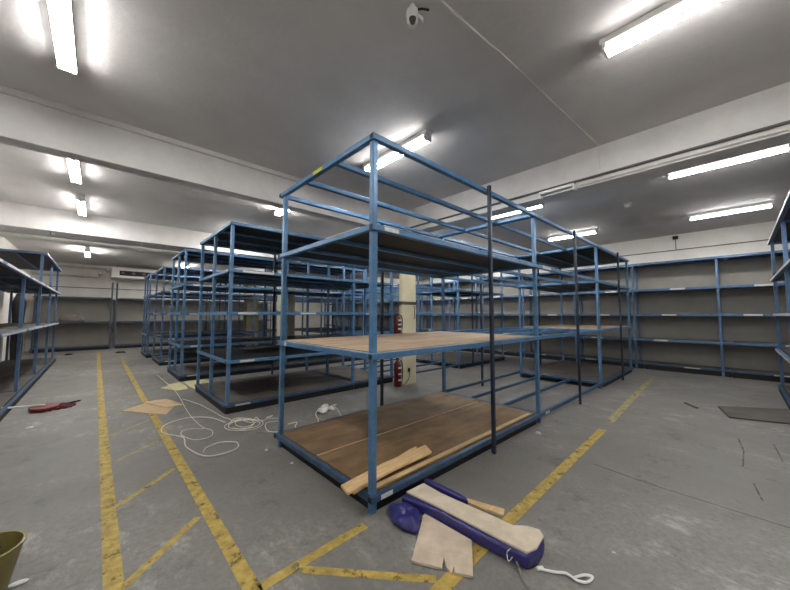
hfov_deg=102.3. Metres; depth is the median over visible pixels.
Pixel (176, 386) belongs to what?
paper sheet
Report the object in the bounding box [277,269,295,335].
pillar
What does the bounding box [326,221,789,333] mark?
wall
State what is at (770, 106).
beam
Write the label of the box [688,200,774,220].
lamp
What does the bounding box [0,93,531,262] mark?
beam
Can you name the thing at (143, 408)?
cardboard sheet
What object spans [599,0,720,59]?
lamp
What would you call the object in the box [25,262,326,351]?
wall
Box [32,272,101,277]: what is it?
pipe
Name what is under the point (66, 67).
socket
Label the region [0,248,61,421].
shelving rack
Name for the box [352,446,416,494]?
plank
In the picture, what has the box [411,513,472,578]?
sheet
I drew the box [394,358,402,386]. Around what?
fire extinguisher
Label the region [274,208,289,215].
lamp
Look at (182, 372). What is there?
shelving rack
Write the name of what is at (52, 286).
conduit
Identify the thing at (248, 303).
pillar
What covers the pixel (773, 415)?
plywood panel
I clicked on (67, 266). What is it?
pipe
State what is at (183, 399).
cable
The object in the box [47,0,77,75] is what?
lamp
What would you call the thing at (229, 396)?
shelving rack
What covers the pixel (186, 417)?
cable
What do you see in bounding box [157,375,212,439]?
cable
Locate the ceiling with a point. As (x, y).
(288, 87)
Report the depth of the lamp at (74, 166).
4.88 m
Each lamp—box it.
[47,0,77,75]
[67,159,81,183]
[76,194,86,215]
[85,248,89,256]
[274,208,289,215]
[363,129,431,171]
[492,204,544,218]
[547,228,597,240]
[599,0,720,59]
[665,143,789,179]
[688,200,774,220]
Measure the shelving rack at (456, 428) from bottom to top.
2.972 m
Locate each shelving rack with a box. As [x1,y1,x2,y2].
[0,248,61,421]
[29,278,271,352]
[141,273,341,357]
[151,266,368,365]
[167,249,419,381]
[194,221,504,413]
[274,132,633,514]
[325,284,428,333]
[421,249,789,382]
[767,190,789,409]
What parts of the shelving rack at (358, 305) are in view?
post, shelf frame, post, post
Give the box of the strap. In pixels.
[536,565,593,583]
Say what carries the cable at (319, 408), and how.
on the floor
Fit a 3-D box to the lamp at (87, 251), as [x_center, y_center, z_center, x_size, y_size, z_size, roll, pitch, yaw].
[-10.755,-1.495,11.143,0.124,0.185,1.280,3,-5,-43]
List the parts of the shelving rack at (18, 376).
panel, post, shelf frame, shelf frame, label plate, shelf frame, label plate, post, shelf frame, shelf frame, shelf frame, shelf frame, shelf frame, shelf frame, frame, post, post, post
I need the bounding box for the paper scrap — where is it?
[8,578,28,588]
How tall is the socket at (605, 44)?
0.080 m
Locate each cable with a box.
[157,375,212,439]
[161,417,238,456]
[183,399,277,431]
[228,418,259,429]
[288,408,319,427]
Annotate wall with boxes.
[0,237,30,360]
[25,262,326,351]
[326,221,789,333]
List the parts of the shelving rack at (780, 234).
shelf frame, post, shelf frame, shelf frame, shelf frame, label plate, shelf frame, shelf frame, post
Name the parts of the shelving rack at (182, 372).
post, post, shelf frame, post, shelf frame, shelf frame, shelf frame, shelf frame, post, post, post, shelf frame, shelf frame, shelf frame, post, post, post, shelf frame, shelf frame, post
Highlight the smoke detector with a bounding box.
[623,203,632,207]
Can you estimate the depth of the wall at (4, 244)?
10.07 m
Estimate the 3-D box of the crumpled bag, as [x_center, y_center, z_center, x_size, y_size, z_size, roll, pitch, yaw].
[-1.031,1.753,4.922,0.312,0.108,0.550,1,-4,-22]
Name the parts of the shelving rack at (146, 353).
post, post, post, shelf frame, shelf frame, shelf frame, shelf frame, post, post, shelf frame, shelf frame, shelf frame, post, post, post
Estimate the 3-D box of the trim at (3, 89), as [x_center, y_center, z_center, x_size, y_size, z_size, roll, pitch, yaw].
[0.246,-1.810,7.050,14.040,0.064,0.045,3,-5,-43]
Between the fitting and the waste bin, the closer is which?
the waste bin
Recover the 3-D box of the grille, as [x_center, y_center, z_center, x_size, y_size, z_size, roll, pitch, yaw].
[-10.613,-0.891,16.023,4.920,0.220,0.012,3,-5,-43]
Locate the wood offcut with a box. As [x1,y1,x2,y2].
[467,498,504,516]
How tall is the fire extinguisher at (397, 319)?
0.457 m
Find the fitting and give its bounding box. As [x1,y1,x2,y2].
[538,183,576,199]
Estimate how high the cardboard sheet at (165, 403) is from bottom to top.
0.006 m
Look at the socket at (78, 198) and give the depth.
6.03 m
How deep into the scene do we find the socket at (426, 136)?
3.93 m
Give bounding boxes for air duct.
[110,265,243,286]
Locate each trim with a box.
[0,85,530,252]
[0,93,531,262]
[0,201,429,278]
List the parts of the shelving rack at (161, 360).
post, post, shelf frame, shelf frame, shelf frame, shelf frame, post, post, shelf frame, post, post, shelf frame, shelf frame, post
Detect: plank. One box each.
[341,445,431,494]
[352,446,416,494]
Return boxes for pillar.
[243,284,258,345]
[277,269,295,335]
[399,273,415,385]
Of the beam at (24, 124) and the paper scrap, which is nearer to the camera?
the paper scrap
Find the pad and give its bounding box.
[402,479,543,588]
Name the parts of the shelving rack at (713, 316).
post, post, shelf frame, shelf frame, post, shelf frame, shelf frame, post, shelf frame, shelf frame, shelf frame, shelf frame, post, post, shelf frame, shelf frame, shelf frame, shelf frame, post, post, shelf frame, shelf frame, shelf frame, shelf frame, shelf frame, post, post, shelf frame, shelf frame, shelf frame, shelf frame, shelf frame, post, post, shelf frame, label plate, shelf frame, shelf frame, shelf frame, shelf frame, label plate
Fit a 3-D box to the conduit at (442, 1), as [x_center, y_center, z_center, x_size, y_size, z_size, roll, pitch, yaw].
[1.542,-1.869,3.279,3.146,0.421,0.029,3,-5,-39]
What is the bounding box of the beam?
[235,82,789,271]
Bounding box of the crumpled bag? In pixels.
[318,404,340,415]
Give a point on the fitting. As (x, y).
(572, 185)
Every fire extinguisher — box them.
[394,312,402,333]
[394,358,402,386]
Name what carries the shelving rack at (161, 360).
on the floor
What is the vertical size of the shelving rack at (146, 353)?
2.976 m
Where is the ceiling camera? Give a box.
[406,3,428,28]
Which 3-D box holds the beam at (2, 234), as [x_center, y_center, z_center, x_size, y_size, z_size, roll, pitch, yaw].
[-3.846,-1.283,11.417,14.000,0.573,0.130,3,-5,-43]
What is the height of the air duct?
0.600 m
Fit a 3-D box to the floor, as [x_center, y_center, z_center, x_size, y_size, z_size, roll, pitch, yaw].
[-2.193,2.192,9.422,14.040,0.202,22.950,3,-5,-43]
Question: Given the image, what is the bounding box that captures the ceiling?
[0,0,789,279]
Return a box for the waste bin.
[0,530,26,589]
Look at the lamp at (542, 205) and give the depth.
6.74 m
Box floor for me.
[0,346,789,589]
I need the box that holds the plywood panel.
[718,406,789,423]
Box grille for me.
[119,271,199,276]
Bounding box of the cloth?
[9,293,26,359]
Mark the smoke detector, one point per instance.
(627, 205)
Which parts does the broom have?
handle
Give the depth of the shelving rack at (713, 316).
8.95 m
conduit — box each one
[52,286,228,293]
[410,120,789,227]
[439,0,599,173]
[579,127,789,185]
[621,239,768,256]
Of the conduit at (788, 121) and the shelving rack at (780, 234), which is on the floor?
the shelving rack at (780, 234)
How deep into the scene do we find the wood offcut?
2.45 m
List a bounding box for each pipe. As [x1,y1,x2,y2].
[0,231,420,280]
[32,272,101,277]
[58,265,109,272]
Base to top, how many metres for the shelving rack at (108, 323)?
2.950 m
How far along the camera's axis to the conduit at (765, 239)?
8.65 m
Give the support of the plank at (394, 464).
on the plank at (415, 447)
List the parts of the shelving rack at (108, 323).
post, post, shelf frame, shelf frame, shelf frame, post, post, post, shelf frame, panel, shelf frame, shelf frame, post, post, shelf frame, shelf frame, post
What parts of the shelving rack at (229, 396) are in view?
post, post, post, label plate, label plate, label plate, shelf frame, shelf frame, support post, shelf frame, shelf frame, shelf frame, post, post, post, shelf frame, shelf frame, post, post, shelf frame, post, shelf frame, shelf frame, shelf frame, post, post, post, shelf frame, shelf frame, support post, post, shelf frame, post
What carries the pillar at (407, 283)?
on the floor
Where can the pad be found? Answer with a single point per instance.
(523, 545)
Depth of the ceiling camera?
2.32 m
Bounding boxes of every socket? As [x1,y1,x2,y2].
[57,62,77,75]
[71,178,81,183]
[76,196,84,201]
[423,133,430,142]
[602,41,608,59]
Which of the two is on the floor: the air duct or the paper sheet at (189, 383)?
the paper sheet at (189, 383)
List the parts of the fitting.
rail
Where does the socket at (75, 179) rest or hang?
attached to the lamp at (74, 166)
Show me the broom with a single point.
(50, 406)
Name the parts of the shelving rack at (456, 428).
post, label plate, post, support post, label plate, label plate, shelf frame, shelf frame, shelf frame, shelf frame, post, support post, support post, shelf frame, post, shelf frame, shelf frame, shelf frame, post, support post, post, shelf frame, shelf frame, shelf frame, support post, shelf frame, post, support post, post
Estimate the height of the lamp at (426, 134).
0.124 m
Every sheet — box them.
[122,400,172,414]
[143,399,182,407]
[162,382,187,390]
[184,379,208,388]
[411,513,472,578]
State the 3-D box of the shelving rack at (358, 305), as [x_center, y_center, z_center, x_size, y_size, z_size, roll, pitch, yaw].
[-1.557,1.177,18.539,0.650,2.966,8.703,3,-5,-43]
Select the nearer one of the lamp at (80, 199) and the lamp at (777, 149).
the lamp at (777, 149)
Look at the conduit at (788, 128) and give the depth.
3.58 m
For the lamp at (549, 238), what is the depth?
8.80 m
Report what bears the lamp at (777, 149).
attached to the ceiling
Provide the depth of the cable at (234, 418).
4.31 m
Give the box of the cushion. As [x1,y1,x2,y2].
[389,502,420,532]
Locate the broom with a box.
[1,400,80,411]

